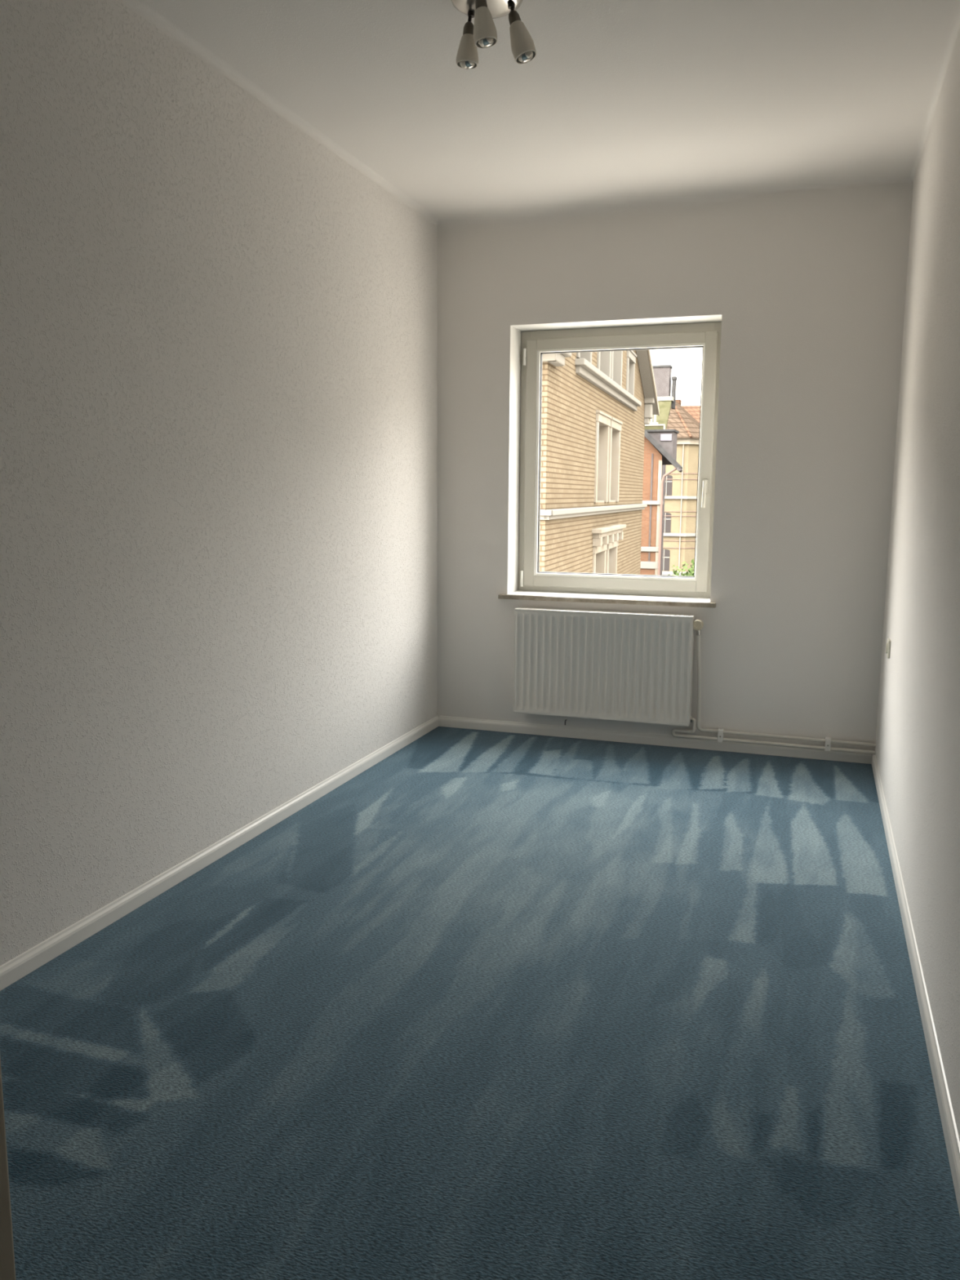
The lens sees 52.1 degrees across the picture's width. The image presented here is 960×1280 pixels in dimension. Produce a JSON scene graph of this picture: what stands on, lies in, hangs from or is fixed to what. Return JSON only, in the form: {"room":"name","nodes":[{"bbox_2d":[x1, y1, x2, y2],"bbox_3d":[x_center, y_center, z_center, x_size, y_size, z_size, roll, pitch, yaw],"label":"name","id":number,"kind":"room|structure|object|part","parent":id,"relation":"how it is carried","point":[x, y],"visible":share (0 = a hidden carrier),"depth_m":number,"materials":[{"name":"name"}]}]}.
{"room":"empty bedroom","nodes":[
{"label":"empty bedroom","id":0,"kind":"room"},
{"bbox_2d":[0,0,437,965],"bbox_3d":[-1.193,-0.502,3.070,0.200,2.950,5.915,3,9,19],"label":"wall","id":1,"kind":"structure","parent":0,"point":[219,332],"depth_m":3.29,"materials":[{"name":"white paint"}]},
{"bbox_2d":[0,715,439,991],"bbox_3d":[-1.134,0.846,3.139,0.013,0.061,5.515,3,9,19],"label":"baseboard","id":2,"kind":"structure","parent":1,"relation":"attached to","point":[30,960],"depth_m":3.40,"materials":[{"name":"white paint"}]},
{"bbox_2d":[0,726,959,1279],"bbox_3d":[-0.228,1.029,2.162,2.390,0.001,6.820,3,9,19],"label":"floor","id":3,"kind":"structure","parent":0,"point":[485,1005],"depth_m":2.40,"materials":[{"name":"blue carpet"}]},
{"bbox_2d":[117,0,959,231],"bbox_3d":[-0.009,-1.790,2.339,2.370,0.072,5.565,3,9,19],"label":"ceiling","id":4,"kind":"structure","parent":0,"point":[621,107],"depth_m":3.61,"materials":[{"name":"white paint"}]},
{"bbox_2d":[450,0,536,69],"bbox_3d":[0.026,-1.821,2.940,0.233,0.188,0.220,-4,10,-29],"label":"ceiling lamp","id":5,"kind":"object","parent":4,"relation":"attached to","point":[483,33],"visible":1,"depth_m":2.91,"materials":[{"name":"silver metal"}]},
{"bbox_3d":[-0.038,-1.784,2.989,0.053,0.085,0.053,3,9,19],"label":"bulb","id":6,"kind":"part","parent":5,"relation":"part of","materials":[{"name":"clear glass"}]},
{"bbox_3d":[-0.038,-1.792,2.987,0.069,0.084,0.069,3,9,19],"label":"lamp shade","id":7,"kind":"part","parent":5,"relation":"part of","materials":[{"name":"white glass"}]},
{"bbox_3d":[-0.026,-1.886,2.973,0.022,0.038,0.022,3,9,19],"label":"arm","id":8,"kind":"part","parent":5,"relation":"part of","materials":[{"name":"black metal"}]},
{"bbox_3d":[0.016,-1.788,2.862,0.071,0.099,0.069,3,9,19],"label":"lamp shade","id":9,"kind":"part","parent":5,"relation":"part of","materials":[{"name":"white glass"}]},
{"bbox_3d":[0.017,-1.781,2.863,0.053,0.096,0.053,3,9,19],"label":"bulb","id":10,"kind":"part","parent":5,"relation":"part of","materials":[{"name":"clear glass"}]},
{"bbox_3d":[0.020,-1.900,2.925,0.220,0.026,0.220,3,9,19],"label":"ceiling plate","id":11,"kind":"part","parent":5,"relation":"part of","materials":[{"name":"silver metal"}]},
{"bbox_3d":[0.093,-1.881,2.917,0.022,0.030,0.022,3,9,19],"label":"arm","id":12,"kind":"part","parent":5,"relation":"part of","materials":[{"name":"black metal"}]},
{"bbox_3d":[0.128,-1.780,2.921,0.082,0.112,0.069,3,9,19],"label":"lamp shade","id":13,"kind":"part","parent":5,"relation":"part of","materials":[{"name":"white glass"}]},
{"bbox_3d":[0.129,-1.774,2.921,0.062,0.103,0.053,3,9,19],"label":"bulb","id":14,"kind":"part","parent":5,"relation":"part of","materials":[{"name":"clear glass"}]},
{"bbox_2d":[437,182,913,755],"bbox_3d":[0.919,-0.813,5.259,2.410,2.950,0.235,3,9,19],"label":"wall","id":15,"kind":"structure","parent":0,"point":[806,290],"depth_m":4.99,"materials":[{"name":"white paint"}]},
{"bbox_2d":[513,607,703,726],"bbox_3d":[0.681,0.135,5.293,1.010,0.580,0.111,3,9,19],"label":"radiator","id":16,"kind":"object","parent":15,"relation":"attached to","point":[624,666],"visible":1,"depth_m":5.25,"materials":[{"name":"white metal"}]},
{"bbox_3d":[0.646,0.409,5.315,0.952,0.030,0.051,3,9,19],"label":"rail","id":17,"kind":"part","parent":16,"relation":"part of","materials":[{"name":"white metal"}]},
{"bbox_2d":[515,607,693,618],"bbox_3d":[0.655,-0.146,5.248,0.953,0.012,0.086,3,9,19],"label":"grille","id":18,"kind":"object","parent":16,"relation":"attached to","point":[531,611],"depth_m":5.24,"materials":[{"name":"white metal"}]},
{"bbox_3d":[1.132,-0.079,5.102,0.059,0.057,0.046,3,9,19],"label":"valve knob","id":19,"kind":"part","parent":16,"relation":"part of","materials":[{"name":"beige plastic"}]},
{"bbox_2d":[671,717,875,755],"bbox_3d":[1.505,0.490,5.072,1.024,0.116,0.023,3,9,19],"label":"pipe","id":20,"kind":"object","parent":16,"relation":"attached to","point":[694,721],"visible":0.98,"depth_m":5.09,"materials":[{"name":"white metal"}]},
{"bbox_2d":[717,728,724,742],"bbox_3d":[1.267,0.500,5.170,0.026,0.065,0.066,3,9,19],"label":"clamp","id":21,"kind":"object","parent":20,"relation":"attached to","point":[720,733],"visible":1,"depth_m":5.14,"materials":[{"name":"white paint"}]},
{"bbox_2d":[824,737,831,751],"bbox_3d":[1.770,0.529,5.000,0.026,0.065,0.066,3,9,19],"label":"clamp","id":22,"kind":"object","parent":20,"relation":"attached to","point":[828,740],"visible":1,"depth_m":4.97,"materials":[{"name":"white paint"}]},
{"bbox_2d":[696,635,875,746],"bbox_3d":[1.561,0.255,5.024,0.912,0.525,0.029,3,9,19],"label":"pipe","id":23,"kind":"object","parent":16,"relation":"attached to","point":[698,637],"visible":0.97,"depth_m":5.12,"materials":[{"name":"white metal"}]},
{"bbox_2d":[497,321,721,608],"bbox_3d":[0.707,-0.943,5.292,1.183,1.470,0.265,3,9,19],"label":"window","id":24,"kind":"structure","parent":15,"relation":"in","point":[694,591],"depth_m":5.36,"materials":[{"name":"grey plastic"}]},
{"bbox_3d":[0.698,-0.225,5.384,1.183,0.024,0.236,3,9,19],"label":"sill","id":25,"kind":"part","parent":24,"relation":"part of","materials":[{"name":"stone"}]},
{"bbox_3d":[0.705,-0.238,5.382,1.102,0.003,0.226,3,9,19],"label":"sill","id":26,"kind":"part","parent":24,"relation":"part of","materials":[{"name":"white paint"}]},
{"bbox_3d":[1.191,-0.774,5.216,0.022,0.140,0.050,3,9,19],"label":"handle","id":27,"kind":"part","parent":24,"relation":"part of","materials":[{"name":"grey plastic"}]},
{"bbox_3d":[1.198,-0.817,5.230,0.032,0.080,0.010,3,9,19],"label":"handle plate","id":28,"kind":"part","parent":24,"relation":"part of","materials":[{"name":"grey plastic"}]},
{"bbox_2d":[438,715,871,764],"bbox_3d":[0.871,0.533,5.340,2.343,0.061,0.013,3,9,19],"label":"baseboard","id":29,"kind":"structure","parent":15,"relation":"attached to","point":[662,740],"depth_m":5.33,"materials":[{"name":"white paint"}]},
{"bbox_2d":[875,27,959,1140],"bbox_3d":[1.239,-0.365,2.250,0.200,2.950,5.915,3,9,19],"label":"wall","id":30,"kind":"structure","parent":0,"point":[917,742],"depth_m":3.09,"materials":[{"name":"white paint"}]},
{"bbox_2d":[885,638,890,658],"bbox_3d":[1.825,0.037,4.395,0.014,0.082,0.082,3,9,19],"label":"power socket","id":31,"kind":"object","parent":30,"relation":"attached to","point":[888,643],"visible":1,"depth_m":4.36,"materials":[{"name":"beige plastic"}]},
{"bbox_2d":[871,754,959,1215],"bbox_3d":[1.097,0.972,2.388,0.013,0.061,5.515,3,9,19],"label":"baseboard","id":32,"kind":"structure","parent":30,"relation":"attached to","point":[952,1140],"depth_m":2.49,"materials":[{"name":"white paint"}]},
{"bbox_3d":[-0.920,-0.059,-0.075,2.370,2.800,0.120,3,9,19],"label":"wall","id":33,"kind":"structure","parent":0,"visible":0},
{"bbox_2d":[0,1057,16,1279],"bbox_3d":[-0.544,0.261,0.374,0.158,2.020,0.867,3,9,19],"label":"door","id":34,"kind":"structure","parent":33,"relation":"in","point":[7,1268],"depth_m":0.81,"materials":[{"name":"beige"}]},
{"label":"outside","id":35,"kind":"structure","parent":0,"visible":0},
{"bbox_3d":[12.030,-1.403,74.670,65.000,0.300,92.000,3,9,19],"label":"ground","id":36,"kind":"structure","parent":35,"visible":0},
{"bbox_2d":[539,349,659,574],"bbox_3d":[-1.623,-3.283,29.286,11.720,16.555,18.310,3,9,16],"label":"brick house","id":37,"kind":"structure","parent":36,"relation":"on","point":[597,406],"depth_m":24.98,"materials":[{"name":"beige brick"}]},
{"bbox_2d":[591,524,626,546],"bbox_3d":[3.634,-2.947,27.476,0.280,0.450,4.700,3,9,16],"label":"hood","id":38,"kind":"object","parent":37,"relation":"attached to","point":[602,535],"depth_m":26.55,"materials":[{"name":"beige stone"}]},
{"bbox_2d":[644,364,676,575],"bbox_3d":[7.413,-6.189,51.242,4.690,15.980,3.650,3,9,19],"label":"house","id":39,"kind":"structure","parent":36,"relation":"on","point":[662,373],"depth_m":50.55,"materials":[{"name":"grey stone"}]},
{"bbox_3d":[7.023,-10.359,49.246,4.580,0.770,0.800,3,9,19],"label":"white railing","id":40,"kind":"part","parent":39,"relation":"part of","materials":[{"name":"grey paint"}]},
{"bbox_2d":[640,429,682,575],"bbox_3d":[6.498,-3.917,46.652,6.230,12.820,3.359,3,9,19],"label":"building","id":41,"kind":"structure","parent":36,"relation":"on","point":[660,445],"depth_m":44.42,"materials":[{"name":"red brick"}]},
{"bbox_2d":[662,395,699,576],"bbox_3d":[11.549,-12.359,87.087,18.000,17.726,15.259,3,9,19],"label":"house","id":42,"kind":"structure","parent":36,"relation":"on","point":[681,488],"depth_m":78.53,"materials":[{"name":"yellow painted plaster"},{"name":"brown tile"},{"name":"white painted stone"}]},
{"bbox_3d":[11.683,-17.032,86.310,17.250,0.500,14.350,3,9,19],"label":"eave cornice","id":43,"kind":"part","parent":42,"relation":"part of","materials":[{"name":"beige stone"}]},
{"bbox_2d":[667,559,694,576],"bbox_3d":[8.890,-0.161,41.820,2.615,6.844,2.475,3,9,19],"label":"leafy tree","id":44,"kind":"object","parent":36,"relation":"on","point":[691,573],"visible":0.02,"depth_m":41.31,"materials":[{"name":"green plant"}]},
{"bbox_2d":[675,399,700,422],"bbox_3d":[22.846,-15.784,105.146,34.500,19.350,16.000,3,9,19],"label":"roof","id":45,"kind":"structure","parent":36,"relation":"on","point":[694,411],"depth_m":103.25,"materials":[{"name":"orange tile"}]}
]}

